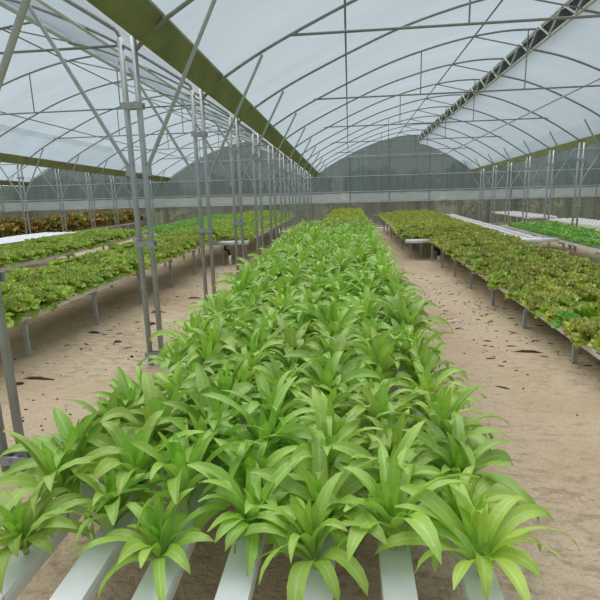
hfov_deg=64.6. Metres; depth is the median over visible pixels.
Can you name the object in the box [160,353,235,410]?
leafy plant
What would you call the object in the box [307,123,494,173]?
rib
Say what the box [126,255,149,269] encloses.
lettuce
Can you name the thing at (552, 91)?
rib
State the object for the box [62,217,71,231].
lettuce
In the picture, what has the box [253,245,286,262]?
leafy plant
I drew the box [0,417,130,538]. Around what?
leafy plant
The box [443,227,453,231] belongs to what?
lettuce
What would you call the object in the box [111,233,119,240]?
lettuce
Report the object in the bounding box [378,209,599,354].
lettuce
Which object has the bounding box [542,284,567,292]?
lettuce
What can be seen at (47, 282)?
lettuce
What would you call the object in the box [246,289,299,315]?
leafy plant
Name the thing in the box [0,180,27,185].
rain gutter
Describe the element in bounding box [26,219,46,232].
lettuce
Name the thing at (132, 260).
lettuce
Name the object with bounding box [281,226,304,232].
leafy plant
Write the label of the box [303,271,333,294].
leafy plant
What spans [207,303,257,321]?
leafy plant
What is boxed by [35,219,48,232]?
lettuce
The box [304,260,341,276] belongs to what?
leafy plant
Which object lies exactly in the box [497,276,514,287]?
lettuce
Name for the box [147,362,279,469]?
leafy plant
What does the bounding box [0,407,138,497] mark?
leafy plant
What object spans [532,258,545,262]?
lettuce
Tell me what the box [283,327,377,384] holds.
leafy plant
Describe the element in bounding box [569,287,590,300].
lettuce
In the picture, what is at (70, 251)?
lettuce
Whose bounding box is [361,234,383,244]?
leafy plant
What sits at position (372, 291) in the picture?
leafy plant
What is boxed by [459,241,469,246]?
lettuce
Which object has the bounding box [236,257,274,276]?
leafy plant
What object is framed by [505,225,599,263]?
bed
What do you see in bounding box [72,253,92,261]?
lettuce
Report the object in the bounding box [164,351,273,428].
leafy plant
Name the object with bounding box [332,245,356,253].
leafy plant
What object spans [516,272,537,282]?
lettuce
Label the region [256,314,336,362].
leafy plant
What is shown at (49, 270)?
lettuce
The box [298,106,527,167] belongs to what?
rib
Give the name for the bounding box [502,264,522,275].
lettuce
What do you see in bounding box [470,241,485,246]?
lettuce
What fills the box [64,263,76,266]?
lettuce
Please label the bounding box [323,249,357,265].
leafy plant
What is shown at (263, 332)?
leafy plant
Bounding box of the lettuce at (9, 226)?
[0,222,19,235]
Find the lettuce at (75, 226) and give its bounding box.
[69,216,79,230]
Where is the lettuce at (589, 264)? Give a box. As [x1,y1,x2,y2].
[581,261,599,268]
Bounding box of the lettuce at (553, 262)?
[542,260,560,264]
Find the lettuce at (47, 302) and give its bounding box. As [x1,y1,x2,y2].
[32,287,60,310]
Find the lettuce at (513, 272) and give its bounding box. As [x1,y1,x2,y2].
[511,269,527,279]
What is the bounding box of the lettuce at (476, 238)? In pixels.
[471,237,482,240]
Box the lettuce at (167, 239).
[163,238,173,241]
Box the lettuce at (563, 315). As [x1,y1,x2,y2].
[550,310,579,328]
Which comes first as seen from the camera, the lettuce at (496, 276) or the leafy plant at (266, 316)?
the leafy plant at (266, 316)
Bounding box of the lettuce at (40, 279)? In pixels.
[31,276,56,282]
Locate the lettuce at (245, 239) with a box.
[237,235,248,240]
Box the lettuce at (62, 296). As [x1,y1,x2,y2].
[40,284,69,301]
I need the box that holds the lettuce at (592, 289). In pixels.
[582,287,597,292]
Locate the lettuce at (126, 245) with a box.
[116,243,130,248]
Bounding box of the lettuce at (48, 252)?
[43,248,52,256]
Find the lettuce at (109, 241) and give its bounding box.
[100,235,112,242]
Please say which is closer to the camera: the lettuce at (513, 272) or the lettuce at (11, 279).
the lettuce at (11, 279)
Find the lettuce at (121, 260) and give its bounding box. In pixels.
[113,258,125,264]
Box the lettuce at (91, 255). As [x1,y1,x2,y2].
[85,252,98,258]
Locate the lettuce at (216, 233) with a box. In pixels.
[212,231,220,239]
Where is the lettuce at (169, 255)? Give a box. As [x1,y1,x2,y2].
[157,248,173,259]
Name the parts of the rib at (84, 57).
hanger rod, hanger rod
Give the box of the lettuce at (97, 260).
[87,258,106,264]
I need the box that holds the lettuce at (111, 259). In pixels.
[105,257,119,261]
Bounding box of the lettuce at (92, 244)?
[85,238,95,249]
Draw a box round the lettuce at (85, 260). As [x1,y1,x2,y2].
[79,258,96,264]
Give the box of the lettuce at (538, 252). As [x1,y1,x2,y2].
[535,250,548,256]
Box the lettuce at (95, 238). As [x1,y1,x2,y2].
[90,235,104,246]
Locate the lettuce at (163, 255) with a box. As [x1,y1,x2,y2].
[158,252,167,261]
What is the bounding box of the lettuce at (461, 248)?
[451,245,469,260]
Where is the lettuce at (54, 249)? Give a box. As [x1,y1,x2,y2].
[47,245,60,254]
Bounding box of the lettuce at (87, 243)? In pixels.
[80,239,90,248]
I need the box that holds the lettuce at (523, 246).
[520,244,533,248]
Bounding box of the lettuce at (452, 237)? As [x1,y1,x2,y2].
[448,236,459,239]
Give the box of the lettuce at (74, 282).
[59,277,86,294]
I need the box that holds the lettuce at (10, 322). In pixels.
[4,309,14,327]
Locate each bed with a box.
[0,231,83,271]
[0,234,145,273]
[7,229,277,356]
[67,222,141,231]
[213,216,294,264]
[380,217,440,261]
[412,238,599,363]
[442,214,558,243]
[492,211,556,228]
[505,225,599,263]
[547,218,599,229]
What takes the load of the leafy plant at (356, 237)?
in the channel
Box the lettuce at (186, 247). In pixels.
[176,241,190,252]
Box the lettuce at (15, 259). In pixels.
[7,254,23,265]
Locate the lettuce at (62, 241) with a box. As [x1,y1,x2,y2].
[60,239,71,243]
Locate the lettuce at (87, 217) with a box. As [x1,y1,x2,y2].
[81,215,93,229]
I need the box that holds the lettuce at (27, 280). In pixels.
[17,278,31,284]
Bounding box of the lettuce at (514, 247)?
[506,244,521,250]
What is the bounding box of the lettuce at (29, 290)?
[18,286,40,293]
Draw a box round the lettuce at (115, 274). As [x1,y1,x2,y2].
[104,268,121,279]
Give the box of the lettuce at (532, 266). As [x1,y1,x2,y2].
[520,264,537,271]
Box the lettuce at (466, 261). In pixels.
[462,253,483,265]
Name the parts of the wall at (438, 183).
rail, rail, rail, rail, wall post, rail, rail, rail, wall post, rail, rail, rail, rail, wall post, wall post, rail, rail, rail, wall post, wall post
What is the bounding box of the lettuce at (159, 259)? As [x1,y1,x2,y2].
[147,252,164,262]
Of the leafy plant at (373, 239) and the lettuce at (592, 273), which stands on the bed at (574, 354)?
the lettuce at (592, 273)
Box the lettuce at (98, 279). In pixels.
[90,275,104,287]
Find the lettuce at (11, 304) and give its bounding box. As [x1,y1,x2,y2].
[3,296,30,326]
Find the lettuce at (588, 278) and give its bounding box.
[579,274,597,283]
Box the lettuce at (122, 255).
[110,253,126,257]
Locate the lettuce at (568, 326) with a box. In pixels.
[562,316,590,335]
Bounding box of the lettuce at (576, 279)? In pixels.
[563,275,585,288]
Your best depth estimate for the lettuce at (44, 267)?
7.62 m
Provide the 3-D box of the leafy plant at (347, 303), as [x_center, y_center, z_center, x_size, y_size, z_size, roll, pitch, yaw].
[0.356,0.171,4.386,0.507,0.327,0.453,1,12,12]
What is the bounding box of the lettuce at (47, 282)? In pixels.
[34,278,63,286]
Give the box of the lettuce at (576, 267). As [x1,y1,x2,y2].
[570,266,586,273]
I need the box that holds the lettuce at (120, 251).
[112,248,128,254]
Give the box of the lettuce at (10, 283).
[7,281,21,286]
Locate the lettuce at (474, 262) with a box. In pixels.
[471,260,489,269]
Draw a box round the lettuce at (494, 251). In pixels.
[488,248,503,255]
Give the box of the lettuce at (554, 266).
[550,264,565,269]
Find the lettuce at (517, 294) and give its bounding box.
[512,286,539,302]
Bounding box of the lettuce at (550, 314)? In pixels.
[543,305,573,323]
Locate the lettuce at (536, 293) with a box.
[519,290,550,306]
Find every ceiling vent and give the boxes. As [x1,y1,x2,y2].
[0,1,250,143]
[418,0,596,141]
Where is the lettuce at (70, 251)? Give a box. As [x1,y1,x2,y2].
[60,243,73,253]
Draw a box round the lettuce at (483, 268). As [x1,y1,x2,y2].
[476,265,493,273]
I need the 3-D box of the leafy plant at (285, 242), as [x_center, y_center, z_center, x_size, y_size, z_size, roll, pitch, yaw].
[-0.327,-1.044,9.325,0.616,0.325,0.514,-9,14,-30]
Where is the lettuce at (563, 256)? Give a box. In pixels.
[558,253,571,258]
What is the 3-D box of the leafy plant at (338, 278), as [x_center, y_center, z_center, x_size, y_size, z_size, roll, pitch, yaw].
[0.455,-0.146,5.591,0.766,0.349,0.565,3,13,21]
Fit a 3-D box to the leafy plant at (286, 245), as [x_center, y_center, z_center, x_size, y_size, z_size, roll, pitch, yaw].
[-0.150,-0.806,8.206,0.584,0.395,0.620,7,15,36]
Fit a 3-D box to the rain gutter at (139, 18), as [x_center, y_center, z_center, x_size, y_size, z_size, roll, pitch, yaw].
[-0.762,-3.955,11.266,0.325,0.679,33.420,0,12,6]
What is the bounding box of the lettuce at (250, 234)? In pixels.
[244,231,253,239]
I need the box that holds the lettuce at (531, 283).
[526,280,541,286]
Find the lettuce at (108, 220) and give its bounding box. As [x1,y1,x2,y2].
[104,215,111,225]
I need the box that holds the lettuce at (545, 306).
[534,299,559,318]
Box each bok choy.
[544,230,553,235]
[562,235,576,240]
[571,236,585,243]
[582,239,595,245]
[583,232,596,237]
[589,240,599,247]
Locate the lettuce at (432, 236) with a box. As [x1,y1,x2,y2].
[429,234,440,243]
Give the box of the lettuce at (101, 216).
[92,212,105,226]
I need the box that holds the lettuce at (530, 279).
[524,278,533,282]
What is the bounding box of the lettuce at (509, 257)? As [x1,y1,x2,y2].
[501,253,521,264]
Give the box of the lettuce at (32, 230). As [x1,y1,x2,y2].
[27,223,38,233]
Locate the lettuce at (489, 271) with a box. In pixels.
[482,266,500,280]
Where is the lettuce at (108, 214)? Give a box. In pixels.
[105,212,116,225]
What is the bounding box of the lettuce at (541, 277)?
[536,274,550,280]
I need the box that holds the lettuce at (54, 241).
[50,239,60,242]
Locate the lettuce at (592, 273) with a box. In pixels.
[585,271,599,277]
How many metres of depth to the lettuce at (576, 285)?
6.40 m
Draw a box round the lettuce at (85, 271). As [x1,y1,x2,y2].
[74,268,92,275]
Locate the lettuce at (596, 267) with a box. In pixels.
[589,265,599,271]
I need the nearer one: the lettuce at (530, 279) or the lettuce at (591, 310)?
the lettuce at (591, 310)
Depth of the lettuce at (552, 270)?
7.36 m
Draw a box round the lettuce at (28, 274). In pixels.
[21,271,38,278]
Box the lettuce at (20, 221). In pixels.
[11,218,35,232]
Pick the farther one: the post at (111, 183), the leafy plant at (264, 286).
the post at (111, 183)
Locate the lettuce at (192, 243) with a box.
[185,239,196,249]
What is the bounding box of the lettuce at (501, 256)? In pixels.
[493,254,504,258]
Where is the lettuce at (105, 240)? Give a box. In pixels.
[99,236,107,243]
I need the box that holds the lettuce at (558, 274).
[553,272,568,277]
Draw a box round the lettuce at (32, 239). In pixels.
[23,238,38,242]
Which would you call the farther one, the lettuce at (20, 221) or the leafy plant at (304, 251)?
the lettuce at (20, 221)
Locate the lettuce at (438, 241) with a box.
[435,237,445,245]
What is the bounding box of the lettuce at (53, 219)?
[44,217,61,231]
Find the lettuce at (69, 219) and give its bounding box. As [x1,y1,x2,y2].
[65,216,77,231]
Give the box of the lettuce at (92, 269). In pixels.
[82,266,99,272]
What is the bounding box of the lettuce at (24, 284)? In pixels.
[18,281,38,287]
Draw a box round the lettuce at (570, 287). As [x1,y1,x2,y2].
[560,286,573,290]
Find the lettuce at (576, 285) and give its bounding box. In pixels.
[571,282,596,289]
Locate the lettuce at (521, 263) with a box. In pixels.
[514,261,528,266]
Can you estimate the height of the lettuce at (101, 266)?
0.269 m
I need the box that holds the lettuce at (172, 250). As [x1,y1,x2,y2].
[162,245,177,257]
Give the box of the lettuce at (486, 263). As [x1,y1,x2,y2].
[471,260,490,274]
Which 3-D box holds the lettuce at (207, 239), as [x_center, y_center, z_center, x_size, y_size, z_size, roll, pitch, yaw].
[-2.472,-1.516,11.971,0.382,0.254,0.331,-13,16,-42]
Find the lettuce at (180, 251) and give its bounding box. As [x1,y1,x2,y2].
[166,243,183,255]
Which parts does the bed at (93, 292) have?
leg, leg, leg, leg, leg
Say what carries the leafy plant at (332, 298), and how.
in the channel
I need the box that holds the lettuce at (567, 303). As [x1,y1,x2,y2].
[566,301,580,311]
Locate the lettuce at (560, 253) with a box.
[553,250,568,257]
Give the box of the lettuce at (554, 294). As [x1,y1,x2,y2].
[550,288,570,298]
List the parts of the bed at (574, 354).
leg, leg, leg, leg, leg, leg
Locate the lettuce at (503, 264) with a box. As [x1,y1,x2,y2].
[493,261,509,268]
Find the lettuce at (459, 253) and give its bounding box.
[454,248,467,260]
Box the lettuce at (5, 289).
[1,284,18,294]
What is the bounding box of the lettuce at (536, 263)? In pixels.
[526,261,541,265]
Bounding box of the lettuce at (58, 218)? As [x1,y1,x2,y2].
[47,214,67,231]
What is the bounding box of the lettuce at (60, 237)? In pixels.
[53,236,66,240]
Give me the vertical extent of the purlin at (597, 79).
0.274 m
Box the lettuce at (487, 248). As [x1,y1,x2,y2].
[480,246,495,250]
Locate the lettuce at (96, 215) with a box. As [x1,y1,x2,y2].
[88,212,102,228]
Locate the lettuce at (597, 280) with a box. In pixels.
[589,277,599,290]
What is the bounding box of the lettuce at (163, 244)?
[157,242,168,247]
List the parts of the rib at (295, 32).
hanger rod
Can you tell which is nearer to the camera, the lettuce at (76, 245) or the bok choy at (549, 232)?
the lettuce at (76, 245)
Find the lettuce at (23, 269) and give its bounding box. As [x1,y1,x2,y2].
[8,266,32,274]
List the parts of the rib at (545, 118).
hanger rod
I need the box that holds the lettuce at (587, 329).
[569,318,599,348]
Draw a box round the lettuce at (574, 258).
[569,255,589,262]
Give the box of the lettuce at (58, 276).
[43,272,61,279]
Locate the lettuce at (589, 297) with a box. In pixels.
[571,289,599,302]
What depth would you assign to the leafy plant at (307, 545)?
1.70 m
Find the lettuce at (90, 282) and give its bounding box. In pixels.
[74,273,98,291]
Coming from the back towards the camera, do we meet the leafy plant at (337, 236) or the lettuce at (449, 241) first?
the lettuce at (449, 241)
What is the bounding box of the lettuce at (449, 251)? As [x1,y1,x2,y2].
[444,242,461,255]
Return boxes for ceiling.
[0,0,300,176]
[0,162,47,181]
[152,0,599,172]
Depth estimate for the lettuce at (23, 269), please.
7.39 m
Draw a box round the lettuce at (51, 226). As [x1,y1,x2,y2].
[38,217,57,231]
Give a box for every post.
[0,0,31,471]
[0,149,43,233]
[0,175,13,218]
[28,0,216,364]
[37,155,79,231]
[69,160,107,228]
[96,174,125,229]
[118,176,142,211]
[128,54,262,313]
[136,171,164,225]
[181,91,283,273]
[213,113,296,255]
[235,127,304,246]
[251,138,310,235]
[263,146,315,227]
[275,153,318,223]
[281,158,321,221]
[289,161,324,220]
[293,165,326,221]
[464,162,495,221]
[475,158,510,224]
[488,154,525,228]
[503,148,548,233]
[523,141,574,237]
[549,132,599,248]
[584,119,599,150]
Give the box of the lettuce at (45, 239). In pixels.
[37,237,49,242]
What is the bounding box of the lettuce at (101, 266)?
[88,262,107,272]
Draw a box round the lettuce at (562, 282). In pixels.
[550,278,572,287]
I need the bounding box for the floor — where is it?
[0,223,599,599]
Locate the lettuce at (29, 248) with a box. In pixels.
[23,247,36,250]
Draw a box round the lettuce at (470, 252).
[462,251,475,263]
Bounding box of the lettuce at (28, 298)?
[11,291,40,317]
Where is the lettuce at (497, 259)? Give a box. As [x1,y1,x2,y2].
[488,258,501,264]
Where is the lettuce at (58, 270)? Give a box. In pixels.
[55,268,74,276]
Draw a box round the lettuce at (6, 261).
[0,254,12,267]
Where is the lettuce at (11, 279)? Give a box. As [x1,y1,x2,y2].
[0,277,15,283]
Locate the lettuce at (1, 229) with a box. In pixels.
[0,226,5,237]
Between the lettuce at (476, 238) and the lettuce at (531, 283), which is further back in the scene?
the lettuce at (476, 238)
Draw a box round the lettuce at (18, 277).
[7,274,26,281]
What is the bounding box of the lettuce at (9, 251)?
[4,249,22,254]
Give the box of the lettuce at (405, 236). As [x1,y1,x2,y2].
[400,232,413,239]
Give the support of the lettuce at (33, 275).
on the bed at (93, 292)
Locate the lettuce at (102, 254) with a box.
[99,251,107,256]
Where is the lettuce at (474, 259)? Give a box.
[468,258,482,268]
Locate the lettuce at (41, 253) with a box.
[32,248,46,259]
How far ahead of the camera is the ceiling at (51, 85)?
13.47 m
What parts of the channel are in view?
leg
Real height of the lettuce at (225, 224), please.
0.719 m
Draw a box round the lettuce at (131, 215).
[123,209,133,221]
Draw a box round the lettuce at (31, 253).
[25,250,38,259]
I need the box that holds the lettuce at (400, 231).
[397,228,406,236]
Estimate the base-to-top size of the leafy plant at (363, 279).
0.368 m
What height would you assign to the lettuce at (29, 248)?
0.244 m
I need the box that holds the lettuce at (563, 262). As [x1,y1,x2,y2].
[554,259,573,264]
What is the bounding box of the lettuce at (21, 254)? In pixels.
[9,251,30,261]
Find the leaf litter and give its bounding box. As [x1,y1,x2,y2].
[4,269,599,430]
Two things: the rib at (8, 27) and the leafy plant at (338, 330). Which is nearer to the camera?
the leafy plant at (338, 330)
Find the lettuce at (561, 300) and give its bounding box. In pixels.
[551,294,582,306]
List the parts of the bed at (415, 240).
leg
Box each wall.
[0,185,26,218]
[25,135,599,231]
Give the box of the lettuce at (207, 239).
[197,235,208,244]
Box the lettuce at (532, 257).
[526,255,543,259]
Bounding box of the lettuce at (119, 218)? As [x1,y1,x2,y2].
[107,211,122,224]
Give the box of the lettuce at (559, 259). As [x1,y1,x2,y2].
[552,258,569,260]
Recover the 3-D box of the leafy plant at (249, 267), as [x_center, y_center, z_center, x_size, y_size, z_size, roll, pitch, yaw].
[-0.652,-0.340,6.444,0.692,0.378,0.509,1,12,10]
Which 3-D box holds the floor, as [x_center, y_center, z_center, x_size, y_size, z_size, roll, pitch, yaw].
[-0.244,-0.816,12.187,39.000,0.060,36.000,0,12,6]
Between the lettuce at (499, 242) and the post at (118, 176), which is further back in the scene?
the post at (118, 176)
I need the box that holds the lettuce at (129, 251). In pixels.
[123,249,136,253]
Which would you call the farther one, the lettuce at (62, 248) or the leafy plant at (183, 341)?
the lettuce at (62, 248)
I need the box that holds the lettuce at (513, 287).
[504,280,529,299]
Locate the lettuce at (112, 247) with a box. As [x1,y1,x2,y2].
[107,245,118,249]
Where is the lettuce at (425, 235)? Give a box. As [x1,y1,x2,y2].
[418,231,431,238]
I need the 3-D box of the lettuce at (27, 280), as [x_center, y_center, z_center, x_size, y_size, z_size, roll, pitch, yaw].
[-3.861,-0.202,6.671,0.294,0.221,0.324,3,13,20]
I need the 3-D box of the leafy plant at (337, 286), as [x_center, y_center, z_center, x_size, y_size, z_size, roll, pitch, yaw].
[0.393,0.009,5.074,0.599,0.303,0.564,-2,12,-3]
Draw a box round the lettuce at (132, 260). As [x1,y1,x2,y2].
[123,254,145,274]
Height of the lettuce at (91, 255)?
0.273 m
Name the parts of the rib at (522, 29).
hanger rod, hanger rod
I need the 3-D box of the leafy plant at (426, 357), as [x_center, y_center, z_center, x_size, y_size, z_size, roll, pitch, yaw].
[0.815,0.438,3.096,0.534,0.410,0.553,-12,16,-41]
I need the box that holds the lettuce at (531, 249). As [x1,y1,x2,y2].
[528,247,541,251]
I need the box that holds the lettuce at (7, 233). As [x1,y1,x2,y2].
[0,226,14,237]
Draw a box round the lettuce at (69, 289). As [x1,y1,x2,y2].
[55,284,76,296]
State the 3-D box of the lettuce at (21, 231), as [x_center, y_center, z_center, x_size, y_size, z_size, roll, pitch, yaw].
[-10.358,-2.493,17.371,0.653,0.545,0.665,-5,13,-17]
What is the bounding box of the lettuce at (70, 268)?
[65,265,83,270]
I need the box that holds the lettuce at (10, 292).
[3,289,24,296]
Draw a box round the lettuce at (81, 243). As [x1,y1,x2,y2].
[74,241,85,248]
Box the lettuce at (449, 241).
[438,240,452,249]
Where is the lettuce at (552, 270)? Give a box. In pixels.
[547,267,562,277]
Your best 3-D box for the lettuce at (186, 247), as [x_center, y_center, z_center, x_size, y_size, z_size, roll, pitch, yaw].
[-2.603,-1.175,10.537,0.380,0.268,0.324,-10,15,-34]
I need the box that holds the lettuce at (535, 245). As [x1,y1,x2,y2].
[527,243,541,247]
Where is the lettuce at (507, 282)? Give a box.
[503,278,523,288]
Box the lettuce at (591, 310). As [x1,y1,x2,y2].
[569,301,599,321]
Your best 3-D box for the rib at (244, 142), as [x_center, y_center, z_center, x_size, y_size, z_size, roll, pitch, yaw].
[-3.751,-8.043,27.781,8.842,2.323,0.039,0,12,6]
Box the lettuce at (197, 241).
[191,238,200,247]
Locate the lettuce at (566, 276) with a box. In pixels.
[558,274,576,278]
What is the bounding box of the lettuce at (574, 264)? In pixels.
[566,263,580,267]
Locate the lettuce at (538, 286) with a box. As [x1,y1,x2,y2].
[533,278,555,291]
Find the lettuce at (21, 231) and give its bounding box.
[13,225,25,234]
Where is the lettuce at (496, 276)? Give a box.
[486,269,511,290]
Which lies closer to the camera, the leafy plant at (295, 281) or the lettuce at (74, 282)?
the leafy plant at (295, 281)
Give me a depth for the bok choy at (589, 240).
10.75 m
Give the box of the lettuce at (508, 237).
[506,234,519,239]
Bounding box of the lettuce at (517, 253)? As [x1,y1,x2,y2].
[506,250,521,255]
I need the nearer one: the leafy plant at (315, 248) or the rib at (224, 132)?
the leafy plant at (315, 248)
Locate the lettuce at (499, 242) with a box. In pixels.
[491,241,506,244]
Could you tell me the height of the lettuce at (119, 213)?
0.679 m
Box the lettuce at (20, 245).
[11,244,25,248]
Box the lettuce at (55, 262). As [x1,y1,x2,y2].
[48,258,67,265]
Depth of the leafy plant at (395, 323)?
3.88 m
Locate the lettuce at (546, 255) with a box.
[541,251,557,259]
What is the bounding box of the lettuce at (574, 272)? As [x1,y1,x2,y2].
[566,270,583,275]
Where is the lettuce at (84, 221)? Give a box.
[79,220,89,229]
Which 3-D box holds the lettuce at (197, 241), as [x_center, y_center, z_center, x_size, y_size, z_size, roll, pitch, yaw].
[-2.517,-1.390,11.498,0.306,0.248,0.314,-7,13,-25]
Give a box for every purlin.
[0,27,235,142]
[0,111,194,161]
[35,0,282,157]
[344,0,347,144]
[395,0,502,137]
[444,77,599,154]
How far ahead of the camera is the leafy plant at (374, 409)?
2.47 m
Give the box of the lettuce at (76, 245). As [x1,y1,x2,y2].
[65,242,80,250]
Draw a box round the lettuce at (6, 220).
[0,217,15,225]
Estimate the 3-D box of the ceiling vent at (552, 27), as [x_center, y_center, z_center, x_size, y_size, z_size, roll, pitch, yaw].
[5.213,-6.105,13.052,0.100,0.415,28.007,0,12,6]
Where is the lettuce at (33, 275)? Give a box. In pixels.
[28,273,42,279]
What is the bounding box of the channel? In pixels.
[0,287,504,599]
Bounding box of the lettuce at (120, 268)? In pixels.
[107,263,129,276]
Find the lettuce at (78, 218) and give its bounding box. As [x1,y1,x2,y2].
[70,211,85,230]
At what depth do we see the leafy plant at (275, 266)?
6.42 m
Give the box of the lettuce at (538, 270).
[528,266,549,276]
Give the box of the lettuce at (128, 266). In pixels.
[121,263,134,275]
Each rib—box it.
[0,0,194,107]
[0,21,229,116]
[0,56,253,144]
[0,78,269,153]
[21,95,280,166]
[59,108,287,171]
[63,0,124,63]
[89,118,295,174]
[114,125,300,176]
[131,0,193,51]
[138,132,304,175]
[151,137,305,181]
[165,142,309,182]
[203,0,599,98]
[238,0,599,123]
[259,28,599,138]
[274,58,599,149]
[284,79,581,156]
[292,94,551,162]
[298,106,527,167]
[304,115,509,169]
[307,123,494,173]
[311,129,481,175]
[313,135,472,178]
[474,147,598,173]
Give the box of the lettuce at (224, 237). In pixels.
[219,234,231,240]
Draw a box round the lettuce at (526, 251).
[519,249,533,255]
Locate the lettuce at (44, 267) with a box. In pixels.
[40,265,58,270]
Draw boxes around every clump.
[23,376,54,379]
[513,350,541,352]
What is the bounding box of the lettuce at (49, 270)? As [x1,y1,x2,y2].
[41,267,62,274]
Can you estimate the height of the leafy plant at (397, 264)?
0.396 m
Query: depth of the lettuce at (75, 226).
20.84 m
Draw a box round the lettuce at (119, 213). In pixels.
[118,212,128,223]
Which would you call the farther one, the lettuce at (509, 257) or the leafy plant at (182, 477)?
the lettuce at (509, 257)
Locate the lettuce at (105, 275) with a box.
[92,270,113,282]
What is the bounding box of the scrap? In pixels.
[448,319,468,322]
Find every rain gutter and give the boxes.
[0,153,169,181]
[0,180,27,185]
[86,0,317,176]
[474,134,599,171]
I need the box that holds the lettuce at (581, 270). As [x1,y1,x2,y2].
[578,268,597,274]
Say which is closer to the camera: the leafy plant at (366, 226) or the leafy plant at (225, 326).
the leafy plant at (225, 326)
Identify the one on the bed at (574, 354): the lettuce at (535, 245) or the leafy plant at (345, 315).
the lettuce at (535, 245)
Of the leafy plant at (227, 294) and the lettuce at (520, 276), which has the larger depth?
the lettuce at (520, 276)
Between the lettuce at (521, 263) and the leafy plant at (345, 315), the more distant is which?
the lettuce at (521, 263)
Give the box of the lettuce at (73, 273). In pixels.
[62,271,81,278]
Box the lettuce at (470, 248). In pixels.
[468,247,480,250]
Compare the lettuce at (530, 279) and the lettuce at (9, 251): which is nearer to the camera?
the lettuce at (530, 279)
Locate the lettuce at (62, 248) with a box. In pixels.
[49,243,68,254]
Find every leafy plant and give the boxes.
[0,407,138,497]
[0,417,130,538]
[0,479,89,599]
[24,463,168,553]
[55,410,209,536]
[65,387,144,433]
[74,488,226,599]
[79,370,204,449]
[82,366,171,408]
[90,417,262,538]
[108,372,207,443]
[116,365,173,400]
[136,339,200,372]
[137,360,226,404]
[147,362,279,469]
[149,311,228,356]
[155,412,263,484]
[160,332,202,357]
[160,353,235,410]
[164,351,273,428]
[166,332,256,386]
[177,315,258,356]
[183,308,226,334]
[185,291,244,319]
[187,304,269,342]
[187,454,313,575]
[188,293,252,321]
[191,376,324,484]
[193,436,311,544]
[195,316,241,354]
[200,284,245,313]
[203,340,284,384]
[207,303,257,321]
[212,290,244,301]
[213,261,273,300]
[213,283,254,300]
[213,327,285,371]
[214,358,257,404]
[218,265,266,291]
[220,369,342,439]
[223,297,260,325]
[223,308,312,343]
[224,294,274,313]
[225,262,271,279]
[228,319,295,365]
[234,470,384,599]
[235,276,276,304]
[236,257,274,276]
[238,289,275,306]
[242,277,277,300]
[244,357,331,407]
[246,256,276,271]
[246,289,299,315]
[247,243,287,261]
[249,429,413,558]
[250,305,289,324]
[250,350,321,391]
[250,386,382,479]
[252,254,272,261]
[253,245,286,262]
[253,276,277,291]
[253,313,292,319]
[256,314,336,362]
[257,265,292,281]
[257,269,282,282]
[258,288,305,306]
[259,254,289,276]
[259,319,330,357]
[260,265,314,292]
[260,285,300,304]
[260,342,304,376]
[261,246,280,252]
[266,252,293,265]
[266,275,312,296]
[269,239,292,246]
[269,256,297,266]
[272,237,293,247]
[275,230,298,239]
[275,242,305,254]
[277,243,297,256]
[277,249,295,258]
[277,259,314,279]
[278,290,338,325]
[278,313,328,339]
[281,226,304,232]
[283,255,318,267]
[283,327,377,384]
[284,244,315,261]
[284,351,381,413]
[285,285,341,311]
[286,374,368,432]
[289,235,314,246]
[290,391,381,441]
[291,242,320,254]
[291,258,313,265]
[292,217,373,228]
[292,252,312,262]
[293,282,329,300]
[293,300,377,334]
[294,262,347,291]
[295,247,320,257]
[299,324,364,374]
[300,269,332,280]
[302,235,324,248]
[303,229,322,239]
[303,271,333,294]
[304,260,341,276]
[306,317,364,340]
[306,330,360,377]
[308,244,333,263]
[309,223,327,232]
[309,245,334,257]
[310,228,327,234]
[313,273,361,295]
[313,301,358,321]
[314,243,336,251]
[316,272,364,294]
[319,230,340,239]
[319,284,356,301]
[320,227,339,235]
[320,234,338,241]
[321,290,353,304]
[322,296,364,310]
[322,444,479,564]
[323,239,357,250]
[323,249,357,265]
[323,256,363,272]
[324,267,353,280]
[324,326,438,376]
[326,254,363,272]
[327,419,450,515]
[328,247,349,260]
[330,226,352,234]
[331,233,354,243]
[332,230,355,240]
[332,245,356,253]
[333,311,418,368]
[333,382,468,453]
[334,262,381,282]
[336,284,390,322]
[339,269,382,292]
[341,316,393,338]
[342,251,372,270]
[342,261,368,272]
[342,288,384,307]
[343,247,368,253]
[343,271,393,295]
[344,249,377,263]
[344,261,373,269]
[344,375,412,414]
[345,237,372,247]
[346,233,371,241]
[347,282,386,297]
[348,320,409,342]
[349,263,377,278]
[349,361,413,395]
[351,246,371,251]
[352,247,377,256]
[352,401,459,481]
[353,311,387,332]
[357,263,408,288]
[358,222,378,232]
[358,225,381,232]
[358,232,384,241]
[359,250,403,272]
[359,266,424,293]
[360,233,385,247]
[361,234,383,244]
[362,230,379,236]
[363,293,438,325]
[364,241,394,253]
[364,273,423,309]
[365,241,388,251]
[367,248,398,263]
[367,262,402,275]
[367,295,452,345]
[368,247,397,265]
[373,288,428,326]
[374,479,580,599]
[375,265,406,282]
[375,281,424,305]
[375,382,509,471]
[376,265,405,287]
[376,279,422,319]
[377,318,445,336]
[382,326,456,379]
[384,342,467,391]
[390,327,445,369]
[390,382,489,439]
[393,361,485,411]
[400,411,539,522]
[404,466,527,574]
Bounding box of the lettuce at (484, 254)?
[480,251,493,257]
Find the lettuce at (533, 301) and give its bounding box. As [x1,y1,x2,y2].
[526,295,552,314]
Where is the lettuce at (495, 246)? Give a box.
[489,243,502,248]
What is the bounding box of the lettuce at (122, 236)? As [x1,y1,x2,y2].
[114,230,125,240]
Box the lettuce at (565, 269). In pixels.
[559,266,577,272]
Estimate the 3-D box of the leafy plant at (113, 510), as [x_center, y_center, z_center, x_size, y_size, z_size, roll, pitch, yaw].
[-0.755,0.824,1.954,0.496,0.347,0.649,3,13,19]

